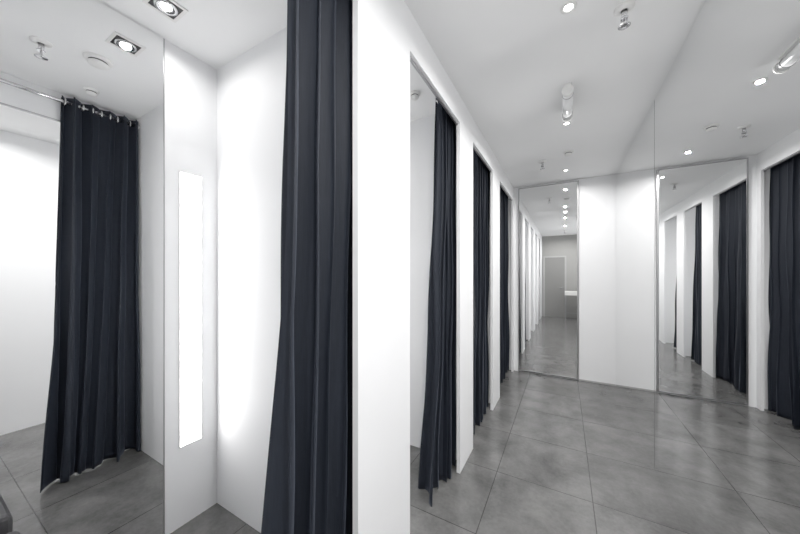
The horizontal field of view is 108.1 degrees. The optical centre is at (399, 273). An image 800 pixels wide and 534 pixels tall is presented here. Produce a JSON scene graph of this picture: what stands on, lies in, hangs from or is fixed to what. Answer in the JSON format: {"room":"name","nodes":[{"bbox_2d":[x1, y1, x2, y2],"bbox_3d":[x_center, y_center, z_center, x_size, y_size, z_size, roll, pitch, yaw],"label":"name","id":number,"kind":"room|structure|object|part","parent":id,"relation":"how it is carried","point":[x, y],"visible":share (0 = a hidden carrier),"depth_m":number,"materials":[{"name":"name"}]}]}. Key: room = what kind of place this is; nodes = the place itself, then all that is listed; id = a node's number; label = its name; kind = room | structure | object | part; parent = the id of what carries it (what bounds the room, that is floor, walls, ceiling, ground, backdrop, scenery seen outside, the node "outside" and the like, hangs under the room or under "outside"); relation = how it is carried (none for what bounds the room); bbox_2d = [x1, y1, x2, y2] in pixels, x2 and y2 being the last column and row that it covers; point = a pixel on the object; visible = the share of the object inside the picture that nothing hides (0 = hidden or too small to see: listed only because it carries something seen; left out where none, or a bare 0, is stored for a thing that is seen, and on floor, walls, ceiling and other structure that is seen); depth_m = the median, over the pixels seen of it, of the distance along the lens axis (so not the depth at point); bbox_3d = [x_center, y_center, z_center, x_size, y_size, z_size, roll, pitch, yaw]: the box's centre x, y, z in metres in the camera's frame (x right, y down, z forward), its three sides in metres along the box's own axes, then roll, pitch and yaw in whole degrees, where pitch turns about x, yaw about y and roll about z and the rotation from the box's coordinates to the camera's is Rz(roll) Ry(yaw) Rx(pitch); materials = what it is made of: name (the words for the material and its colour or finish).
{"room":"clothing store","nodes":[
{"label":"clothing store","id":0,"kind":"room"},
{"bbox_2d":[165,40,216,533],"bbox_3d":[-1.048,0.080,2.224,0.106,2.800,6.640,0,0,29],"label":"wall","id":1,"kind":"structure","parent":0,"point":[190,83],"depth_m":1.74,"materials":[{"name":"white paint"}]},
{"bbox_2d":[0,0,164,533],"bbox_3d":[-1.502,0.079,1.306,0.008,2.790,0.735,0,0,29],"label":"mirror","id":2,"kind":"object","parent":1,"relation":"attached to","point":[82,82],"visible":1,"depth_m":1.34,"materials":[{"name":"silver metal"}]},
{"bbox_3d":[-1.322,0.079,1.624,0.008,2.790,0.005,0,0,29],"label":"edge trim","id":3,"kind":"part","parent":2,"relation":"part of","materials":[{"name":"metal"}]},
{"bbox_2d":[179,171,201,447],"bbox_3d":[-1.256,0.208,1.743,0.005,1.617,0.123,0,0,29],"label":"wall light","id":4,"kind":"object","parent":1,"relation":"attached to","point":[190,185],"depth_m":1.74,"materials":[{"name":"white plastic"}]},
{"bbox_2d":[217,27,286,532],"bbox_3d":[-0.612,0.080,1.610,1.257,2.800,0.100,0,0,29],"label":"wall partition","id":5,"kind":"structure","parent":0,"point":[251,87],"depth_m":1.71,"materials":[{"name":"white paint"}]},
{"bbox_2d":[99,0,704,187],"bbox_3d":[0.116,-1.370,1.566,2.780,0.100,6.840,0,0,29],"label":"ceiling","id":6,"kind":"structure","parent":0,"point":[510,63],"depth_m":1.76,"materials":[{"name":"paint"}]},
{"bbox_2d":[142,0,188,22],"bbox_3d":[-1.152,-1.314,1.427,0.136,0.012,0.136,0,0,29],"label":"recessed light","id":7,"kind":"object","parent":6,"relation":"in","point":[172,10],"visible":1,"depth_m":1.43,"materials":[{"name":"white plastic"}]},
{"bbox_3d":[-1.152,-1.311,1.427,0.048,0.004,0.048,0,0,29],"label":"bulb","id":8,"kind":"part","parent":7,"relation":"part of","materials":[{"name":"white glass"}]},
{"bbox_2d":[261,0,352,533],"bbox_3d":[-0.427,0.091,0.833,0.162,2.753,1.068,0,0,29],"label":"curtain","id":9,"kind":"object","parent":6,"relation":"hanging from","point":[309,483],"visible":0.8,"depth_m":0.99,"materials":[{"name":"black fabric"}]},
{"bbox_2d":[410,90,419,100],"bbox_3d":[0.108,-1.298,2.122,0.080,0.044,0.080,0,0,29],"label":"smoke detector","id":10,"kind":"object","parent":6,"relation":"attached to","point":[414,95],"visible":0.94,"depth_m":2.10,"materials":[{"name":"white plastic"}]},
{"bbox_2d":[413,66,456,506],"bbox_3d":[0.146,0.091,1.859,0.163,2.753,1.078,0,0,29],"label":"curtain","id":11,"kind":"object","parent":6,"relation":"hanging from","point":[438,435],"visible":0.9,"depth_m":2.06,"materials":[{"name":"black fabric"}]},
{"bbox_2d":[473,149,489,433],"bbox_3d":[0.721,0.091,2.884,0.176,2.753,1.068,0,0,29],"label":"curtain","id":12,"kind":"object","parent":6,"relation":"hanging from","point":[481,174],"visible":0.77,"depth_m":2.88,"materials":[{"name":"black fabric"}]},
{"bbox_2d":[500,186,509,382],"bbox_3d":[1.339,0.091,3.976,0.183,2.753,1.240,0,0,29],"label":"curtain","id":13,"kind":"object","parent":6,"relation":"hanging from","point":[504,240],"visible":0.35,"depth_m":4.07,"materials":[{"name":"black fabric"}]},
{"bbox_2d":[538,160,545,169],"bbox_3d":[1.669,-1.272,3.399,0.084,0.095,0.084,0,0,29],"label":"sprinkler","id":14,"kind":"object","parent":6,"relation":"attached to","point":[542,162],"visible":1,"depth_m":3.39,"materials":[{"name":"silver metal"}]},
{"bbox_2d":[562,121,570,125],"bbox_3d":[1.460,-1.317,2.541,0.072,0.006,0.072,0,0,29],"label":"recessed light","id":15,"kind":"object","parent":6,"relation":"in","point":[568,122],"visible":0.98,"depth_m":2.54,"materials":[{"name":"white plastic"}]},
{"bbox_2d":[562,82,573,121],"bbox_3d":[1.251,-1.274,2.165,0.072,0.091,0.400,0,0,29],"label":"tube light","id":16,"kind":"object","parent":6,"relation":"attached to","point":[568,89],"visible":1,"depth_m":2.08,"materials":[{"name":"white plastic"}]},
{"bbox_2d":[560,0,576,14],"bbox_3d":[0.835,-1.317,1.435,0.072,0.006,0.072,0,0,29],"label":"recessed light","id":17,"kind":"object","parent":6,"relation":"in","point":[568,7],"visible":1,"depth_m":1.43,"materials":[{"name":"white glass"}]},
{"bbox_3d":[0.835,-1.317,1.435,0.038,0.002,0.038,0,0,29],"label":"bulb","id":18,"kind":"part","parent":17,"relation":"part of","materials":[{"name":"white glass"}]},
{"bbox_2d":[563,150,573,156],"bbox_3d":[1.817,-1.298,3.131,0.100,0.044,0.100,0,0,29],"label":"smoke detector","id":19,"kind":"object","parent":6,"relation":"attached to","point":[566,153],"visible":1,"depth_m":3.11,"materials":[{"name":"white plastic"}]},
{"bbox_2d":[614,0,634,29],"bbox_3d":[1.112,-1.272,1.439,0.084,0.095,0.084,0,0,29],"label":"sprinkler","id":20,"kind":"object","parent":6,"relation":"attached to","point":[629,4],"visible":1,"depth_m":1.43,"materials":[{"name":"silver metal"}]},
{"bbox_2d":[170,370,683,533],"bbox_3d":[0.116,1.530,1.566,2.780,0.100,6.840,0,0,29],"label":"floor","id":21,"kind":"structure","parent":0,"point":[553,455],"depth_m":2.10,"materials":[{"name":"grey tile"}]},
{"bbox_2d":[7,531,20,533],"bbox_3d":[-1.426,1.241,0.957,0.365,0.478,0.262,0,0,29],"label":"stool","id":22,"kind":"object","parent":21,"relation":"on","point":[13,532],"visible":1,"depth_m":1.13,"materials":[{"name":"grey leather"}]},
{"bbox_2d":[353,0,513,533],"bbox_3d":[0.104,0.080,1.573,0.026,2.800,6.640,0,0,29],"label":"wall","id":23,"kind":"structure","parent":0,"point":[386,33],"depth_m":1.31,"materials":[{"name":"white paint"}]},
{"bbox_2d":[410,56,457,124],"bbox_3d":[0.228,-1.114,1.811,0.012,0.012,0.802,0,0,29],"label":"trim","id":24,"kind":"structure","parent":23,"relation":"attached to","point":[413,63],"depth_m":1.74,"materials":[{"name":"metal"}]},
{"bbox_2d":[473,146,490,171],"bbox_3d":[0.795,-1.114,2.813,0.012,0.012,0.790,0,0,29],"label":"trim","id":25,"kind":"structure","parent":23,"relation":"attached to","point":[474,148],"depth_m":2.78,"materials":[{"name":"metal"}]},
{"bbox_2d":[410,115,456,459],"bbox_3d":[-0.031,0.080,2.637,1.257,2.800,0.100,0,0,29],"label":"wall partition","id":26,"kind":"structure","parent":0,"point":[422,130],"depth_m":2.46,"materials":[{"name":"white paint"}]},
{"bbox_2d":[488,207,489,402],"bbox_3d":[0.544,0.080,3.656,1.257,2.800,0.100,0,0,29],"label":"wall partition","id":27,"kind":"structure","parent":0,"point":[489,207],"depth_m":3.33,"materials":[{"name":"white paint"}]},
{"bbox_2d":[508,174,615,385],"bbox_3d":[1.775,0.080,4.499,2.780,2.800,0.100,0,0,29],"label":"wall","id":28,"kind":"structure","parent":0,"point":[597,195],"depth_m":3.95,"materials":[{"name":"white paint"}]},
{"bbox_2d":[518,180,578,379],"bbox_3d":[2.143,0.083,4.218,0.782,2.759,0.026,0,0,29],"label":"mirror","id":29,"kind":"object","parent":28,"relation":"attached to","point":[548,215],"visible":1,"depth_m":4.20,"materials":[{"name":"silver metal"}]},
{"bbox_2d":[579,379,614,385],"bbox_3d":[2.668,1.470,3.933,0.408,0.020,0.006,0,0,29],"label":"baseboard","id":30,"kind":"structure","parent":28,"relation":"attached to","point":[579,379],"depth_m":3.93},
{"bbox_3d":[1.273,0.080,0.911,0.120,2.800,6.640,0,0,29],"label":"wall","id":31,"kind":"structure","parent":0,"visible":0},
{"bbox_2d":[616,99,654,469],"bbox_3d":[2.383,0.079,3.004,0.008,2.794,1.888,0,0,29],"label":"mirror","id":32,"kind":"object","parent":31,"relation":"attached to","point":[635,176],"visible":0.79,"depth_m":2.65,"materials":[{"name":"white mirror"}]},
{"bbox_2d":[655,0,799,533],"bbox_3d":[1.468,0.079,1.385,0.008,2.794,1.816,0,0,29],"label":"mirror","id":33,"kind":"object","parent":31,"relation":"attached to","point":[727,106],"visible":1,"depth_m":1.19,"materials":[{"name":"white mirror"}]}
]}

